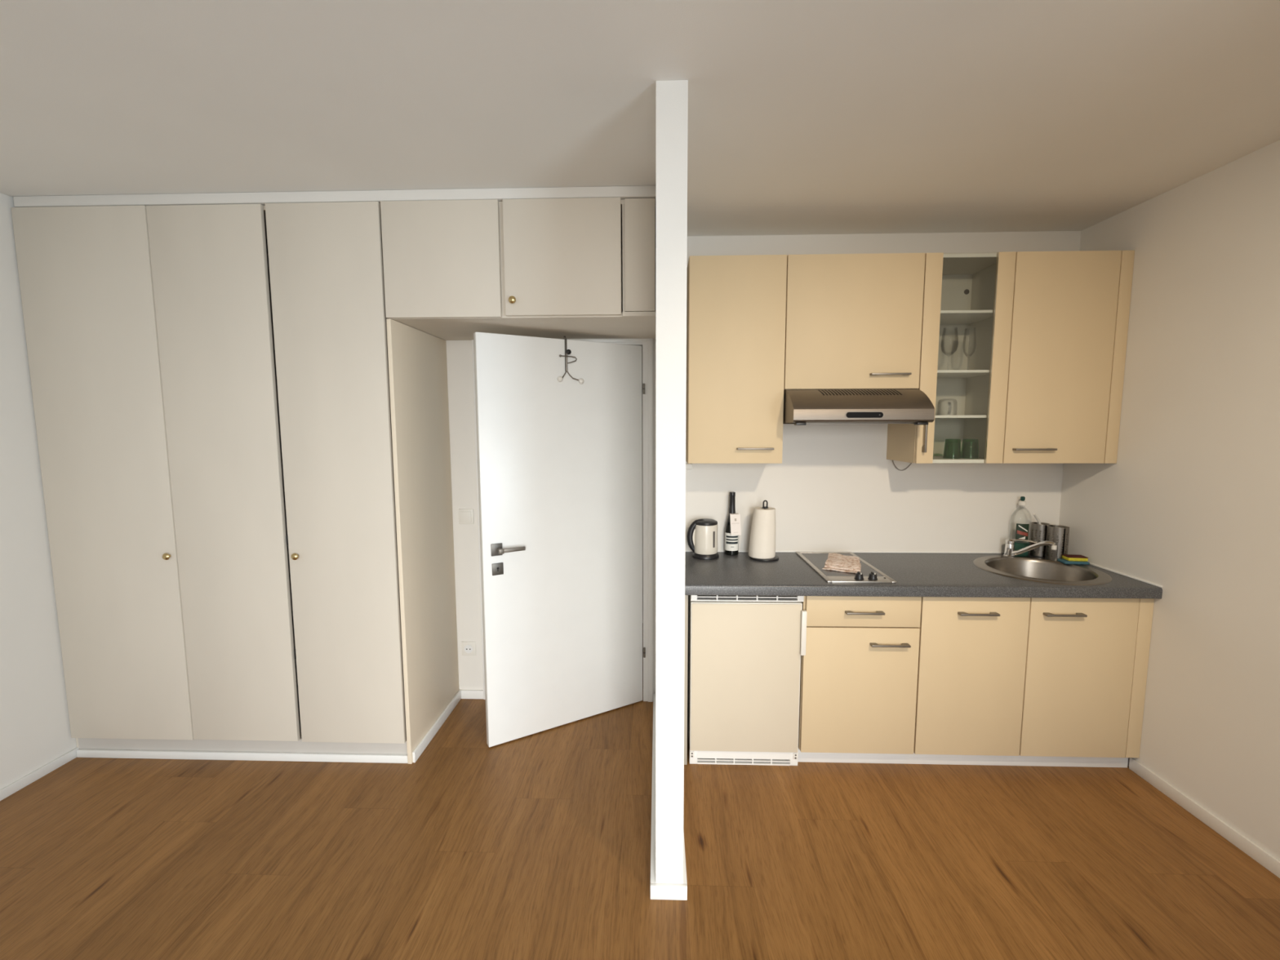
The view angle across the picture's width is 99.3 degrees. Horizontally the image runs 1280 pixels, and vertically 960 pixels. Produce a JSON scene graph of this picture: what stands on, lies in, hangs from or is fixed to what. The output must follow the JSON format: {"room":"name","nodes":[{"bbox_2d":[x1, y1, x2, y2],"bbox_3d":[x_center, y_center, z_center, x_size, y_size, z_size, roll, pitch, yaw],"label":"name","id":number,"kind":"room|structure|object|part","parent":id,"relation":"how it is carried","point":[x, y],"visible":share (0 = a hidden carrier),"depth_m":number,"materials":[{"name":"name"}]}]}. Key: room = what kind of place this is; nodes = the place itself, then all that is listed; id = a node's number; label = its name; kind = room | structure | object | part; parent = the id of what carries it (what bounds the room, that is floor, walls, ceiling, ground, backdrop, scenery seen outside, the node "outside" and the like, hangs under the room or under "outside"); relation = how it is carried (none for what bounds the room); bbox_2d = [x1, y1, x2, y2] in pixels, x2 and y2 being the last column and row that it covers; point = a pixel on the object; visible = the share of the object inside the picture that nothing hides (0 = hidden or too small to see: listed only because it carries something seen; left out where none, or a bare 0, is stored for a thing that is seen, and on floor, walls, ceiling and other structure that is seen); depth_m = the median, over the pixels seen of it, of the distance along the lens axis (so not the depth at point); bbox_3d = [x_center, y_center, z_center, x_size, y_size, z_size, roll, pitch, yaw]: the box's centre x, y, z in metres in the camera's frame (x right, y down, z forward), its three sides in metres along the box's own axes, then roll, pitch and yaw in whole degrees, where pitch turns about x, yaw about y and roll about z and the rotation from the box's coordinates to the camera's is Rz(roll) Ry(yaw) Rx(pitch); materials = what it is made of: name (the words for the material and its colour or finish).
{"room":"studio apartment","nodes":[
{"label":"studio apartment","id":0,"kind":"room"},
{"bbox_2d":[0,192,76,789],"bbox_3d":[-2.850,0.277,0.261,0.150,2.556,5.977,0,6,2],"label":"wall","id":1,"kind":"structure","parent":0,"point":[35,731],"depth_m":2.38,"materials":[{"name":"white paint"}]},
{"bbox_2d":[0,746,79,800],"bbox_3d":[-2.776,1.557,0.086,0.012,0.043,5.076,0,6,2],"label":"baseboard","id":2,"kind":"structure","parent":1,"relation":"attached to","point":[21,783],"depth_m":2.43,"materials":[{"name":"white paint"}]},
{"bbox_2d":[0,0,1279,235],"bbox_3d":[-0.282,-1.122,0.725,5.251,0.120,7.350,0,6,2],"label":"ceiling","id":3,"kind":"structure","parent":0,"point":[806,117],"depth_m":1.65,"materials":[{"name":"paint"}]},
{"bbox_2d":[0,622,1279,959],"bbox_3d":[-0.275,1.530,0.994,5.251,0.100,7.350,0,6,2],"label":"floor","id":4,"kind":"structure","parent":0,"point":[536,846],"depth_m":1.97,"materials":[{"name":"brown wood"}]},
{"bbox_2d":[10,201,458,764],"bbox_3d":[-1.875,0.048,2.729,1.634,2.508,0.650,0,6,2],"label":"wardrobe","id":5,"kind":"object","parent":4,"relation":"on","point":[245,462],"visible":0.98,"depth_m":2.44,"materials":[{"name":"grey laminate"}]},
{"bbox_3d":[-2.401,0.025,2.455,0.590,2.403,0.020,0,6,2],"label":"door","id":6,"kind":"part","parent":5,"relation":"part of","materials":[{"name":"grey laminate"}]},
{"bbox_3d":[-2.134,0.345,2.455,0.031,0.031,0.028,0,6,2],"label":"knob","id":7,"kind":"part","parent":5,"relation":"part of","materials":[{"name":"gold metal"}]},
{"bbox_3d":[-1.853,0.025,2.442,0.500,2.403,0.020,0,6,2],"label":"door","id":8,"kind":"part","parent":5,"relation":"part of","materials":[{"name":"grey laminate"}]},
{"bbox_3d":[-1.886,1.306,2.574,1.601,0.037,0.014,0,6,2],"label":"skirting","id":9,"kind":"part","parent":5,"relation":"part of","materials":[{"name":"white paint"}]},
{"bbox_3d":[-1.543,0.342,2.436,0.031,0.031,0.028,0,6,2],"label":"knob","id":10,"kind":"part","parent":5,"relation":"part of","materials":[{"name":"gold metal"}]},
{"bbox_2d":[13,185,655,207],"bbox_3d":[-1.311,-1.200,2.338,2.762,0.045,0.094,0,6,2],"label":"trim","id":11,"kind":"structure","parent":5,"relation":"on","point":[622,192],"depth_m":2.29,"materials":[{"name":"white paint"}]},
{"bbox_3d":[-1.338,0.026,2.421,0.486,2.403,0.020,0,6,2],"label":"door","id":12,"kind":"part","parent":5,"relation":"part of","materials":[{"name":"grey laminate"}]},
{"bbox_3d":[-1.067,0.286,2.744,0.019,2.028,0.616,0,6,2],"label":"panel","id":13,"kind":"part","parent":5,"relation":"part of","materials":[{"name":"beige laminate"}]},
{"bbox_2d":[412,688,461,762],"bbox_3d":[-1.049,1.268,2.849,0.012,0.052,0.611,0,6,2],"label":"baseboard","id":14,"kind":"structure","parent":5,"relation":"attached to","point":[440,721],"depth_m":2.79,"materials":[{"name":"white paint"}]},
{"bbox_2d":[684,595,688,764],"bbox_3d":[0.210,0.887,2.767,0.033,0.820,0.562,0,6,2],"label":"end panel","id":15,"kind":"object","parent":4,"relation":"on","point":[686,596],"visible":0.12,"depth_m":2.49,"materials":[{"name":"beige wood"}]},
{"bbox_2d":[687,595,807,765],"bbox_3d":[0.494,0.892,2.734,0.512,0.814,0.570,0,6,2],"label":"fridge","id":16,"kind":"object","parent":4,"relation":"on","point":[744,653],"visible":0.88,"depth_m":2.47,"materials":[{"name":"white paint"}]},
{"bbox_3d":[0.241,1.273,2.526,0.020,0.028,0.004,0,6,2],"label":"hinge plate","id":17,"kind":"part","parent":16,"relation":"part of","materials":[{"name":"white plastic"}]},
{"bbox_3d":[0.717,1.274,2.511,0.020,0.028,0.004,0,6,2],"label":"hinge plate","id":18,"kind":"part","parent":16,"relation":"part of","materials":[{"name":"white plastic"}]},
{"bbox_2d":[798,595,921,754],"bbox_3d":[1.002,0.852,2.725,0.515,0.745,0.608,0,6,2],"label":"base cabinet","id":19,"kind":"object","parent":4,"relation":"on","point":[860,664],"visible":0.82,"depth_m":2.45,"materials":[{"name":"beige laminate"}]},
{"bbox_3d":[0.995,0.586,2.431,0.503,0.140,0.018,0,6,2],"label":"drawer","id":20,"kind":"part","parent":19,"relation":"part of","materials":[{"name":"beige laminate"}]},
{"bbox_3d":[0.995,0.588,2.408,0.166,0.009,0.030,0,6,2],"label":"handle","id":21,"kind":"part","parent":19,"relation":"part of","materials":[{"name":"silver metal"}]},
{"bbox_3d":[1.111,0.734,2.419,0.169,0.009,0.030,0,6,2],"label":"handle","id":22,"kind":"part","parent":19,"relation":"part of","materials":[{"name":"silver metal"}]},
{"bbox_2d":[684,551,1162,599],"bbox_3d":[1.215,0.456,2.685,2.082,0.048,0.626,0,6,2],"label":"countertop","id":23,"kind":"structure","parent":19,"relation":"on","point":[915,575],"depth_m":2.44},
{"bbox_2d":[687,518,719,559],"bbox_3d":[0.347,0.308,2.907,0.151,0.206,0.142,4,7,34],"label":"electric kettle","id":24,"kind":"object","parent":23,"relation":"on","point":[702,533],"visible":1,"depth_m":2.85,"materials":[{"name":"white plastic"}]},
{"bbox_3d":[0.298,0.301,2.893,0.096,0.189,0.029,0,6,2],"label":"handle","id":25,"kind":"part","parent":24,"relation":"part of","materials":[{"name":"black plastic"}]},
{"bbox_3d":[0.350,0.222,2.895,0.125,0.023,0.125,0,6,2],"label":"lid","id":26,"kind":"part","parent":24,"relation":"part of","materials":[{"name":"black plastic"}]},
{"bbox_2d":[724,491,741,555],"bbox_3d":[0.502,0.235,2.949,0.080,0.340,0.087,0,6,2],"label":"wine bottle","id":27,"kind":"object","parent":23,"relation":"on","point":[732,531],"visible":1,"depth_m":2.93,"materials":[{"name":"black glass"}]},
{"bbox_3d":[0.499,0.270,2.959,0.075,0.270,0.075,0,6,2],"label":"glass","id":28,"kind":"part","parent":27,"relation":"part of","materials":[{"name":"black glass"}]},
{"bbox_2d":[726,535,737,544],"bbox_3d":[0.496,0.331,2.934,0.062,0.061,0.016,0,6,6],"label":"print","id":29,"kind":"object","parent":27,"relation":"attached to","point":[731,540],"depth_m":2.93},
{"bbox_2d":[749,500,778,561],"bbox_3d":[0.656,0.259,2.863,0.152,0.310,0.152,0,6,2],"label":"paper towel holder","id":30,"kind":"object","parent":23,"relation":"on","point":[776,557],"visible":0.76,"depth_m":2.83,"materials":[{"name":"black metal"}]},
{"bbox_2d":[748,506,775,559],"bbox_3d":[0.644,0.275,2.864,0.140,0.253,0.137,0,6,2],"label":"paper towel roll","id":31,"kind":"object","parent":30,"relation":"on","point":[762,535],"visible":0.98,"depth_m":2.81,"materials":[{"name":"white paper"}]},
{"bbox_2d":[795,551,896,583],"bbox_3d":[0.997,0.411,2.695,0.303,0.040,0.558,0,6,2],"label":"cooktop","id":32,"kind":"object","parent":23,"relation":"in","point":[816,561],"visible":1,"depth_m":2.56,"materials":[{"name":"glass"}]},
{"bbox_2d":[822,552,861,573],"bbox_3d":[1.012,0.408,2.704,0.172,0.029,0.293,3,6,25],"label":"folded cloth","id":33,"kind":"object","parent":32,"relation":"on","point":[835,562],"visible":1,"depth_m":2.65,"materials":[{"name":"beige fabric"}]},
{"bbox_3d":[0.998,0.424,2.730,0.262,0.007,0.459,0,6,2],"label":"glass plate","id":34,"kind":"part","parent":32,"relation":"part of","materials":[{"name":"glass"}]},
{"bbox_3d":[0.988,0.434,2.454,0.041,0.025,0.041,0,6,2],"label":"control knob","id":35,"kind":"part","parent":32,"relation":"part of","materials":[{"name":"black plastic"}]},
{"bbox_3d":[1.049,0.434,2.451,0.041,0.025,0.041,0,6,2],"label":"control knob","id":36,"kind":"part","parent":32,"relation":"part of","materials":[{"name":"black plastic"}]},
{"bbox_2d":[1014,496,1029,556],"bbox_3d":[2.036,0.246,2.908,0.100,0.319,0.074,0,6,2],"label":"dish soap bottle","id":37,"kind":"object","parent":23,"relation":"on","point":[1022,530],"visible":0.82,"depth_m":2.88,"materials":[{"name":"clear plastic"}]},
{"bbox_2d":[1014,541,1029,556],"bbox_3d":[2.036,0.270,2.912,0.100,0.272,0.072,0,6,2],"label":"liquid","id":38,"kind":"object","parent":37,"relation":"on","point":[1018,544],"depth_m":2.89,"materials":[{"name":"green liquid"}]},
{"bbox_2d":[1003,538,1057,556],"bbox_3d":[2.026,0.353,2.812,0.091,0.118,0.247,-3,7,-29],"label":"mixer tap","id":39,"kind":"object","parent":23,"relation":"on","point":[1010,551],"visible":1,"depth_m":2.84,"materials":[{"name":"silver metal"}]},
{"bbox_3d":[2.003,0.323,2.861,0.136,0.027,0.043,3,7,30],"label":"lever","id":40,"kind":"part","parent":39,"relation":"part of","materials":[{"name":"silver metal"}]},
{"bbox_3d":[2.007,0.354,2.786,0.025,0.113,0.202,-3,6,-24],"label":"spout","id":41,"kind":"part","parent":39,"relation":"part of","materials":[{"name":"silver metal"}]},
{"bbox_2d":[973,555,1111,585],"bbox_3d":[1.937,0.498,2.651,0.542,0.142,0.542,0,6,2],"label":"sink","id":42,"kind":"object","parent":23,"relation":"in","point":[1040,570],"visible":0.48,"depth_m":2.76,"materials":[{"name":"metal"}]},
{"bbox_2d":[1057,558,1089,564],"bbox_3d":[2.183,0.412,2.742,0.115,0.014,0.068,1,6,8],"label":"cloth","id":43,"kind":"object","parent":42,"relation":"on","point":[1063,561],"visible":0.79,"depth_m":2.71,"materials":[{"name":"blue fabric"}]},
{"bbox_2d":[1062,554,1088,561],"bbox_3d":[2.194,0.394,2.746,0.088,0.021,0.059,1,6,9],"label":"sponge","id":44,"kind":"object","parent":43,"relation":"on","point":[1067,557],"visible":1,"depth_m":2.72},
{"bbox_2d":[1029,521,1070,560],"bbox_3d":[2.149,0.322,2.864,0.095,0.173,0.180,-2,6,-22],"label":"holder","id":45,"kind":"object","parent":23,"relation":"on","point":[1060,530],"visible":0.84,"depth_m":2.83,"materials":[{"name":"metal"}]},
{"bbox_2d":[1032,513,1040,538],"bbox_3d":[2.111,0.285,2.888,0.101,0.227,0.013,-3,6,-26],"label":"dish brush","id":46,"kind":"object","parent":45,"relation":"in","point":[1033,514],"visible":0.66,"depth_m":2.87,"materials":[{"name":"white plastic"}]},
{"bbox_2d":[1029,521,1050,556],"bbox_3d":[2.136,0.317,2.909,0.085,0.173,0.085,0,6,2],"label":"cup","id":47,"kind":"object","parent":45,"relation":"on","point":[1035,526],"depth_m":2.88,"materials":[{"name":"metal"}]},
{"bbox_2d":[1044,524,1070,560],"bbox_3d":[2.165,0.326,2.824,0.095,0.173,0.094,0,6,2],"label":"cup","id":48,"kind":"object","parent":45,"relation":"on","point":[1060,530],"depth_m":2.80,"materials":[{"name":"metal"}]},
{"bbox_2d":[797,748,1128,767],"bbox_3d":[1.486,1.283,2.527,1.507,0.074,0.016,0,6,2],"label":"board","id":49,"kind":"object","parent":4,"relation":"on","point":[1040,761],"visible":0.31,"depth_m":2.52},
{"bbox_2d":[913,596,1030,755],"bbox_3d":[1.494,0.856,2.709,0.469,0.738,0.608,0,6,2],"label":"base cabinet","id":50,"kind":"object","parent":4,"relation":"on","point":[972,652],"visible":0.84,"depth_m":2.44,"materials":[{"name":"beige laminate"}]},
{"bbox_3d":[1.488,0.589,2.392,0.168,0.009,0.030,0,6,2],"label":"handle","id":51,"kind":"part","parent":50,"relation":"part of","materials":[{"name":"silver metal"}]},
{"bbox_2d":[1019,597,1154,757],"bbox_3d":[1.993,0.857,2.693,0.526,0.738,0.608,0,6,2],"label":"base cabinet","id":52,"kind":"object","parent":4,"relation":"on","point":[1080,655],"depth_m":2.42,"materials":[{"name":"beige laminate"}]},
{"bbox_3d":[1.858,0.590,2.380,0.169,0.009,0.030,0,6,2],"label":"handle","id":53,"kind":"part","parent":52,"relation":"part of","materials":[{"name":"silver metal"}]},
{"bbox_3d":[2.218,0.884,2.422,0.060,0.738,0.017,0,6,2],"label":"filler strip","id":54,"kind":"part","parent":52,"relation":"part of","materials":[{"name":"beige wood"}]},
{"bbox_2d":[641,348,643,622],"bbox_3d":[-0.428,-0.082,3.740,2.300,2.556,1.173,0,6,2],"label":"wall","id":55,"kind":"structure","parent":0,"point":[642,348],"depth_m":4.27,"materials":[{"name":"white paint"}]},
{"bbox_2d":[655,80,688,884],"bbox_3d":[0.116,0.058,2.340,0.092,2.556,1.304,0,6,2],"label":"wall partition","id":56,"kind":"structure","parent":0,"point":[672,96],"depth_m":1.68,"materials":[{"name":"white paint"}]},
{"bbox_2d":[650,693,687,900],"bbox_3d":[0.117,1.306,2.454,0.123,0.050,1.302,0,6,2],"label":"baseboard","id":57,"kind":"structure","parent":56,"relation":"attached to","point":[658,891],"depth_m":1.87,"materials":[{"name":"white paint"}]},
{"bbox_2d":[445,231,1080,693],"bbox_3d":[-0.206,-0.015,3.075,4.951,2.556,0.150,0,6,2],"label":"wall","id":58,"kind":"structure","parent":0,"point":[835,486],"depth_m":2.96,"materials":[{"name":"white paint"}]},
{"bbox_2d":[458,509,474,524],"bbox_3d":[-0.972,0.205,3.039,0.084,0.085,0.014,0,6,2],"label":"light switch","id":59,"kind":"object","parent":58,"relation":"attached to","point":[465,516],"visible":1,"depth_m":3.03,"materials":[{"name":"white plastic"}]},
{"bbox_2d":[461,641,475,655],"bbox_3d":[-0.982,0.967,3.118,0.082,0.084,0.012,0,6,2],"label":"wall socket","id":60,"kind":"object","parent":58,"relation":"attached to","point":[468,648],"visible":1,"depth_m":3.11,"materials":[{"name":"white plastic"}]},
{"bbox_2d":[461,689,483,698],"bbox_3d":[-0.967,1.239,3.145,0.131,0.050,0.013,0,6,2],"label":"baseboard","id":61,"kind":"structure","parent":58,"relation":"attached to","point":[465,694],"depth_m":3.14,"materials":[{"name":"white paint"}]},
{"bbox_2d":[380,197,655,340],"bbox_3d":[-0.502,-0.961,2.583,1.154,0.478,0.652,0,6,2],"label":"upper cabinet","id":62,"kind":"object","parent":58,"relation":"attached to","point":[584,268],"visible":0.96,"depth_m":2.29,"materials":[{"name":"grey laminate"}]},
{"bbox_3d":[-0.840,-0.933,2.307,0.496,0.476,0.020,0,6,2],"label":"door","id":63,"kind":"part","parent":62,"relation":"part of","materials":[{"name":"grey laminate"}]},
{"bbox_3d":[-0.537,-0.758,2.291,0.031,0.031,0.028,0,6,2],"label":"knob","id":64,"kind":"part","parent":62,"relation":"part of","materials":[{"name":"gold metal"}]},
{"bbox_3d":[-0.326,-0.935,2.290,0.492,0.472,0.020,0,6,2],"label":"door","id":65,"kind":"part","parent":62,"relation":"part of","materials":[{"name":"grey laminate"}]},
{"bbox_3d":[-0.004,-0.703,2.307,0.140,0.018,0.016,0,6,2],"label":"rail","id":66,"kind":"part","parent":62,"relation":"part of","materials":[{"name":"grey laminate"}]},
{"bbox_3d":[0.000,-0.942,2.286,0.126,0.456,0.012,0,6,2],"label":"filler panel","id":67,"kind":"part","parent":62,"relation":"part of","materials":[{"name":"grey laminate"}]},
{"bbox_2d":[471,338,653,702],"bbox_3d":[-0.414,0.245,3.099,0.976,2.034,0.167,0,6,2],"label":"door frame","id":68,"kind":"structure","parent":58,"relation":"in","point":[646,344],"depth_m":3.00,"materials":[{"name":"white paint"}]},
{"bbox_2d":[473,332,645,746],"bbox_3d":[-0.352,0.295,2.775,0.891,1.985,0.102,-4,7,-31],"label":"room door","id":69,"kind":"structure","parent":68,"relation":"attached to","point":[560,464],"depth_m":2.75,"materials":[{"name":"white paint"}]},
{"bbox_3d":[-0.681,0.331,2.587,0.053,0.058,0.009,-4,7,-31],"label":"door handle","id":70,"kind":"part","parent":69,"relation":"part of","materials":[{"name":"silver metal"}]},
{"bbox_3d":[-0.679,0.425,2.597,0.053,0.057,0.009,-4,7,-31],"label":"lock plate","id":71,"kind":"part","parent":69,"relation":"part of","materials":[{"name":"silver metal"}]},
{"bbox_3d":[-0.614,0.330,2.591,0.128,0.022,0.054,-4,7,-31],"label":"lever","id":72,"kind":"part","parent":69,"relation":"part of","materials":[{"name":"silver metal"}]},
{"bbox_2d":[556,336,583,383],"bbox_3d":[-0.356,-0.595,2.699,0.142,0.233,0.082,-4,7,-31],"label":"hook","id":73,"kind":"object","parent":69,"relation":"attached to","point":[559,379],"visible":0.98,"depth_m":2.68,"materials":[{"name":"silver metal"}]},
{"bbox_3d":[-0.391,-0.493,2.657,0.028,0.028,0.028,-4,7,-31],"label":"knob","id":74,"kind":"part","parent":73,"relation":"part of","materials":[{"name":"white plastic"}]},
{"bbox_3d":[-0.293,-0.493,2.716,0.028,0.028,0.028,-4,7,-31],"label":"knob","id":75,"kind":"part","parent":73,"relation":"part of","materials":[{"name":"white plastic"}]},
{"bbox_2d":[685,463,692,469],"bbox_3d":[0.255,-0.074,2.963,0.060,0.031,0.030,0,6,2],"label":"junction box","id":76,"kind":"object","parent":58,"relation":"attached to","point":[688,466],"visible":0.5,"depth_m":2.95,"materials":[{"name":"white plastic"}]},
{"bbox_2d":[685,254,786,463],"bbox_3d":[0.464,-0.579,2.734,0.455,0.972,0.368,0,6,2],"label":"upper cabinet","id":77,"kind":"object","parent":58,"relation":"attached to","point":[736,304],"visible":1,"depth_m":2.58,"materials":[{"name":"beige laminate"}]},
{"bbox_3d":[0.552,-0.149,2.605,0.173,0.009,0.030,0,6,2],"label":"handle","id":78,"kind":"part","parent":77,"relation":"part of","materials":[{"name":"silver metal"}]},
{"bbox_2d":[783,253,925,390],"bbox_3d":[1.006,-0.754,2.698,0.630,0.618,0.368,0,6,2],"label":"upper cabinet","id":79,"kind":"object","parent":58,"relation":"attached to","point":[853,321],"visible":0.94,"depth_m":2.54,"materials":[{"name":"beige laminate"}]},
{"bbox_3d":[1.173,-0.496,2.549,0.182,0.009,0.030,0,6,2],"label":"handle","id":80,"kind":"part","parent":79,"relation":"part of","materials":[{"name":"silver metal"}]},
{"bbox_2d":[782,388,934,425],"bbox_3d":[1.004,-0.354,2.667,0.620,0.168,0.508,0,6,2],"label":"range hood","id":81,"kind":"object","parent":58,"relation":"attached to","point":[904,406],"visible":1,"depth_m":2.44,"materials":[{"name":"metal"}]},
{"bbox_3d":[0.999,-0.289,2.422,0.173,0.032,0.002,0,6,2],"label":"control panel","id":82,"kind":"part","parent":81,"relation":"part of","materials":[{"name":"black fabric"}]},
{"bbox_3d":[0.999,-0.289,2.420,0.163,0.025,0.002,0,6,2],"label":"panel","id":83,"kind":"part","parent":81,"relation":"part of","materials":[{"name":"black plastic"}]},
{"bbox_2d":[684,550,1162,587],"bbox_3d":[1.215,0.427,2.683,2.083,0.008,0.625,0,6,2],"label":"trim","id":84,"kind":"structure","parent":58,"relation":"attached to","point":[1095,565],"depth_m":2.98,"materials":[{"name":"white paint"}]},
{"bbox_2d":[886,251,1016,463],"bbox_3d":[1.527,-0.578,2.699,0.408,0.972,0.368,0,6,2],"label":"upper cabinet","id":85,"kind":"object","parent":58,"relation":"attached to","point":[967,305],"visible":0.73,"depth_m":2.67,"materials":[{"name":"beige laminate"}]},
{"bbox_2d":[892,460,911,471],"bbox_3d":[1.413,-0.080,2.929,0.114,0.061,0.004,0,6,2],"label":"power cable","id":86,"kind":"object","parent":85,"relation":"hanging from","point":[892,460],"visible":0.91,"depth_m":2.93,"materials":[{"name":"grey plastic"}]},
{"bbox_3d":[1.347,-0.219,2.572,0.009,0.176,0.030,0,6,2],"label":"handle","id":87,"kind":"part","parent":85,"relation":"part of","materials":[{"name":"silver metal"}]},
{"bbox_3d":[1.358,-0.563,2.561,0.078,0.971,0.018,0,6,2],"label":"door","id":88,"kind":"part","parent":85,"relation":"part of","materials":[{"name":"beige laminate"}]},
{"bbox_2d":[942,439,960,458],"bbox_3d":[1.547,-0.155,2.694,0.078,0.095,0.078,0,6,2],"label":"tumbler","id":89,"kind":"object","parent":85,"relation":"in","point":[952,450],"visible":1,"depth_m":2.67,"materials":[{"name":"green glass"}]},
{"bbox_2d":[934,415,986,418],"bbox_3d":[1.529,-0.318,2.746,0.372,0.012,0.292,0,6,2],"label":"shelf","id":90,"kind":"object","parent":85,"relation":"attached to","point":[935,416],"depth_m":2.60,"materials":[{"name":"white paint"}]},
{"bbox_2d":[937,369,990,377],"bbox_3d":[1.529,-0.530,2.724,0.372,0.012,0.292,0,6,2],"label":"shelf","id":91,"kind":"object","parent":85,"relation":"attached to","point":[940,373],"depth_m":2.62,"materials":[{"name":"white paint"}]},
{"bbox_3d":[1.522,-0.563,2.553,0.251,0.971,0.004,0,6,2],"label":"glass pane","id":92,"kind":"part","parent":85,"relation":"part of","materials":[{"name":"clear glass"}]},
{"bbox_2d":[939,310,993,324],"bbox_3d":[1.528,-0.804,2.696,0.372,0.012,0.292,0,6,2],"label":"shelf","id":93,"kind":"object","parent":85,"relation":"attached to","point":[947,317],"depth_m":2.65,"materials":[{"name":"white paint"}]},
{"bbox_2d":[960,439,978,458],"bbox_3d":[1.632,-0.155,2.692,0.078,0.095,0.078,0,6,2],"label":"tumbler","id":94,"kind":"object","parent":85,"relation":"in","point":[970,447],"visible":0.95,"depth_m":2.66,"materials":[{"name":"green glass"}]},
{"bbox_2d":[1002,250,1134,463],"bbox_3d":[1.994,-0.578,2.684,0.526,0.972,0.368,0,6,2],"label":"upper cabinet","id":95,"kind":"object","parent":58,"relation":"attached to","point":[1064,306],"depth_m":2.53,"materials":[{"name":"beige laminate"}]},
{"bbox_3d":[1.859,-0.144,2.562,0.188,0.009,0.030,0,6,2],"label":"handle","id":96,"kind":"part","parent":95,"relation":"part of","materials":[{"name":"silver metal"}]},
{"bbox_3d":[2.225,-0.563,2.533,0.054,0.971,0.017,0,6,2],"label":"corner filler","id":97,"kind":"part","parent":95,"relation":"part of","materials":[{"name":"beige wood"}]},
{"bbox_2d":[1057,139,1279,860],"bbox_3d":[2.248,0.280,0.094,0.150,2.556,5.977,0,6,2],"label":"wall","id":98,"kind":"structure","parent":0,"point":[1188,506],"depth_m":2.15,"materials":[{"name":"white paint"}]},
{"bbox_2d":[1128,757,1279,878],"bbox_3d":[2.162,1.553,-0.054,0.011,0.055,5.120,0,6,2],"label":"baseboard","id":99,"kind":"structure","parent":98,"relation":"attached to","point":[1232,835],"depth_m":2.13,"materials":[{"name":"white paint"}]}
]}

